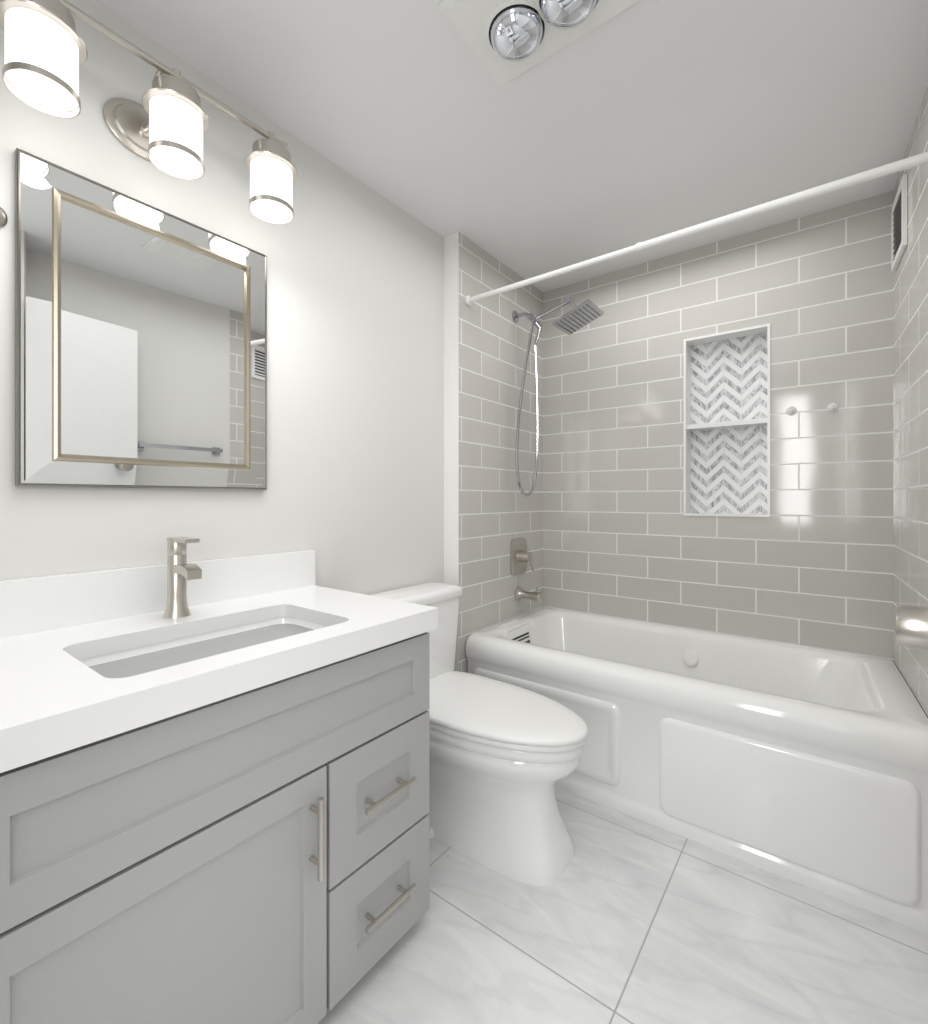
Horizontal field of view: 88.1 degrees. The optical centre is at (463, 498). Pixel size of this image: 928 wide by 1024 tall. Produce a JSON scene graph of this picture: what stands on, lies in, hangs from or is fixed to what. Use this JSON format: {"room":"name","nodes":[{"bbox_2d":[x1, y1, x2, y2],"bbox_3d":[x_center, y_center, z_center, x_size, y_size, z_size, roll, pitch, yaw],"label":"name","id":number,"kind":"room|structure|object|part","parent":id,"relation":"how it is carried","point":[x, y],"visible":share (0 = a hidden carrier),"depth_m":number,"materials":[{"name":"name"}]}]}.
{"room":"bathroom","nodes":[
{"label":"bathroom","id":0,"kind":"room"},
{"bbox_2d":[0,0,443,594],"bbox_3d":[-0.814,-0.028,1.343,0.100,2.345,2.250,0,0,37],"label":"wall","id":1,"kind":"structure","parent":0,"point":[352,494],"depth_m":1.59,"materials":[{"name":"white paint"}]},
{"bbox_2d":[0,207,7,227],"bbox_3d":[-0.975,-0.599,0.994,0.065,0.055,0.052,0,0,37],"label":"hook","id":2,"kind":"object","parent":1,"relation":"attached to","point":[3,219],"visible":1,"depth_m":1.02,"materials":[{"name":"silver metal"}]},
{"bbox_2d":[15,148,266,489],"bbox_3d":[-0.790,-0.392,1.265,0.030,0.730,0.579,0,0,37],"label":"mirror","id":3,"kind":"object","parent":1,"relation":"attached to","point":[140,344],"visible":1,"depth_m":1.20,"materials":[{"name":"grey mirror"}]},
{"label":"glass","id":4,"kind":"part","parent":3,"relation":"part of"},
{"bbox_2d":[0,0,297,223],"bbox_3d":[-0.731,-0.941,1.201,0.201,0.227,0.650,0,0,37],"label":"light","id":5,"kind":"object","parent":1,"relation":"attached to","point":[166,124],"visible":1,"depth_m":1.13,"materials":[{"name":"white glass"}]},
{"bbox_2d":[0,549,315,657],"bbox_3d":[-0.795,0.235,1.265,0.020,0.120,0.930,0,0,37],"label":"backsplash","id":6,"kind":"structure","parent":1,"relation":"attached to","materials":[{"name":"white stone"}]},
{"bbox_2d":[444,232,542,672],"bbox_3d":[0.174,-0.028,2.570,0.185,2.345,0.900,0,0,37],"label":"wall","id":7,"kind":"structure","parent":0,"point":[491,511],"depth_m":2.34,"materials":[{"name":"grey tile"}]},
{"bbox_2d":[510,295,603,603],"bbox_3d":[0.455,-0.225,2.414,0.451,1.539,0.208,0,0,37],"label":"shower","id":8,"kind":"object","parent":7,"relation":"attached to","point":[578,317],"visible":1,"depth_m":2.47,"materials":[{"name":"silver metal"}]},
{"bbox_3d":[0.346,0.503,2.527,0.142,0.083,0.072,0,0,37],"label":"spout","id":9,"kind":"part","parent":8,"relation":"part of","materials":[{"name":"silver metal"}]},
{"bbox_2d":[465,151,927,305],"bbox_3d":[0.635,-0.910,1.735,1.558,0.044,0.044,0,0,37],"label":"shower rail","id":10,"kind":"object","parent":7,"relation":"attached to","point":[880,171],"visible":1,"depth_m":1.54,"materials":[{"name":"white plastic"}]},
{"bbox_2d":[93,0,927,291],"bbox_3d":[0.258,-1.250,1.092,2.109,0.100,3.150,0,0,37],"label":"ceiling","id":11,"kind":"structure","parent":0,"point":[641,121],"depth_m":1.47,"materials":[{"name":"white paint"}]},
{"bbox_2d":[438,0,640,85],"bbox_3d":[0.252,-1.168,1.100,0.580,0.062,0.285,0,0,37],"label":"heat lamp","id":12,"kind":"object","parent":11,"relation":"attached to","point":[506,41],"visible":1,"depth_m":1.18,"materials":[{"name":"white plastic"}]},
{"bbox_2d":[318,786,927,1023],"bbox_3d":[0.258,1.195,1.092,2.109,0.100,3.150,0,0,37],"label":"floor","id":13,"kind":"structure","parent":0,"point":[625,919],"depth_m":1.22,"materials":[{"name":"tile"}]},
{"bbox_2d":[0,537,437,1023],"bbox_3d":[-0.567,0.622,1.092,0.593,1.047,0.930,0,0,37],"label":"bathroom vanity","id":14,"kind":"object","parent":13,"relation":"on","point":[214,791],"visible":1,"depth_m":0.91,"materials":[{"name":"grey paint"}]},
{"bbox_3d":[-0.468,0.835,0.808,0.018,0.530,0.553,0,0,37],"label":"door","id":15,"kind":"part","parent":14,"relation":"part of","materials":[{"name":"grey paint"}]},
{"bbox_3d":[-0.367,0.462,0.940,0.018,0.203,0.884,0,0,37],"label":"panel","id":16,"kind":"part","parent":14,"relation":"part of","materials":[{"name":"grey paint"}]},
{"bbox_2d":[0,585,437,798],"bbox_3d":[-0.577,0.323,1.099,0.568,0.055,0.930,0,0,37],"label":"countertop","id":17,"kind":"structure","parent":14,"relation":"on","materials":[{"name":"white stone"}]},
{"bbox_2d":[162,537,201,618],"bbox_3d":[-0.699,0.197,1.192,0.128,0.197,0.062,0,0,37],"label":"faucet","id":18,"kind":"object","parent":17,"relation":"on","point":[179,571],"depth_m":1.19,"materials":[{"name":"silver metal"}]},
{"bbox_3d":[-0.197,0.974,1.163,0.018,0.253,0.323,0,0,37],"label":"drawer","id":19,"kind":"part","parent":14,"relation":"part of","materials":[{"name":"grey paint"}]},
{"bbox_3d":[-0.197,0.705,1.163,0.018,0.270,0.323,0,0,37],"label":"drawer","id":20,"kind":"part","parent":14,"relation":"part of","materials":[{"name":"grey paint"}]},
{"bbox_2d":[370,582,587,886],"bbox_3d":[0.036,0.754,1.686,0.820,0.781,0.490,0,0,37],"label":"toilet","id":21,"kind":"object","parent":13,"relation":"on","point":[504,757],"visible":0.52,"depth_m":1.52,"materials":[{"name":"white ceramic"}]},
{"bbox_3d":[-0.210,0.386,1.883,0.189,0.043,0.476,0,0,37],"label":"tank lid","id":22,"kind":"part","parent":21,"relation":"part of","materials":[{"name":"white ceramic"}]},
{"bbox_3d":[0.057,0.946,1.679,0.746,0.398,0.386,0,0,37],"label":"bowl","id":23,"kind":"part","parent":21,"relation":"part of","materials":[{"name":"white ceramic"}]},
{"bbox_3d":[0.070,0.712,1.669,0.745,0.024,0.402,0,0,37],"label":"lid","id":24,"kind":"part","parent":21,"relation":"part of","materials":[{"name":"white plastic"}]},
{"bbox_3d":[0.072,0.737,1.668,0.725,0.019,0.394,0,0,37],"label":"seat","id":25,"kind":"part","parent":21,"relation":"part of","materials":[{"name":"white plastic"}]},
{"bbox_2d":[465,607,927,934],"bbox_3d":[0.850,0.884,2.016,1.557,0.521,0.758,0,0,37],"label":"bathtub","id":26,"kind":"object","parent":13,"relation":"on","point":[807,766],"visible":0.85,"depth_m":1.59,"materials":[{"name":"white ceramic"}]},
{"bbox_3d":[0.308,0.915,1.969,0.675,0.310,0.010,0,0,37],"label":"panel","id":27,"kind":"part","parent":26,"relation":"part of","materials":[{"name":"white ceramic"}]},
{"bbox_2d":[543,191,892,660],"bbox_3d":[1.066,-0.027,2.330,1.544,2.345,0.001,0,0,37],"label":"wall","id":28,"kind":"structure","parent":0,"point":[808,562],"depth_m":2.18,"materials":[{"name":"tile"}]},
{"bbox_2d":[683,323,769,516],"bbox_3d":[1.233,-0.345,2.254,0.356,0.854,0.090,0,0,37],"label":"trim","id":29,"kind":"structure","parent":28,"relation":"attached to","point":[726,335],"depth_m":2.28,"materials":[{"name":"white stone"}]},
{"bbox_2d":[786,403,838,414],"bbox_3d":[1.458,-0.378,2.013,0.179,0.038,0.030,0,0,37],"label":"hook","id":30,"kind":"object","parent":28,"relation":"attached to","point":[832,407],"visible":1,"depth_m":1.99,"materials":[{"name":"white plastic"}]},
{"bbox_2d":[690,332,766,513],"bbox_3d":[1.260,-0.345,2.290,0.334,0.832,0.001,0,0,37],"label":"wall","id":31,"kind":"structure","parent":0,"point":[728,466],"depth_m":2.29,"materials":[{"name":"tile"}]},
{"bbox_2d":[893,85,927,717],"bbox_3d":[1.442,-0.028,1.445,0.100,2.345,1.000,0,0,34],"label":"tiled wall","id":32,"kind":"structure","parent":0,"point":[910,430],"depth_m":1.57,"materials":[{"name":"grey tile"}]},
{"bbox_2d":[891,174,907,271],"bbox_3d":[1.567,-0.985,1.729,0.012,0.240,0.230,0,0,35],"label":"air vent","id":33,"kind":"object","parent":32,"relation":"in","point":[899,225],"visible":1,"depth_m":1.70,"materials":[{"name":"white plastic"}]},
{"bbox_3d":[0.544,-0.028,0.138,0.100,2.345,2.170,0,0,34],"label":"wall","id":34,"kind":"structure","parent":0,"visible":0},
{"bbox_3d":[0.448,0.121,0.381,0.040,2.032,0.810,0,0,44],"label":"door","id":35,"kind":"structure","parent":34,"relation":"in","visible":0},
{"bbox_2d":[896,604,927,649],"bbox_3d":[0.440,0.085,0.447,0.076,1.680,0.653,0,0,44],"label":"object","id":36,"kind":"structure","parent":35,"relation":"attached to","point":[912,626],"depth_m":0.66,"materials":[{"name":"silver"}]}
]}

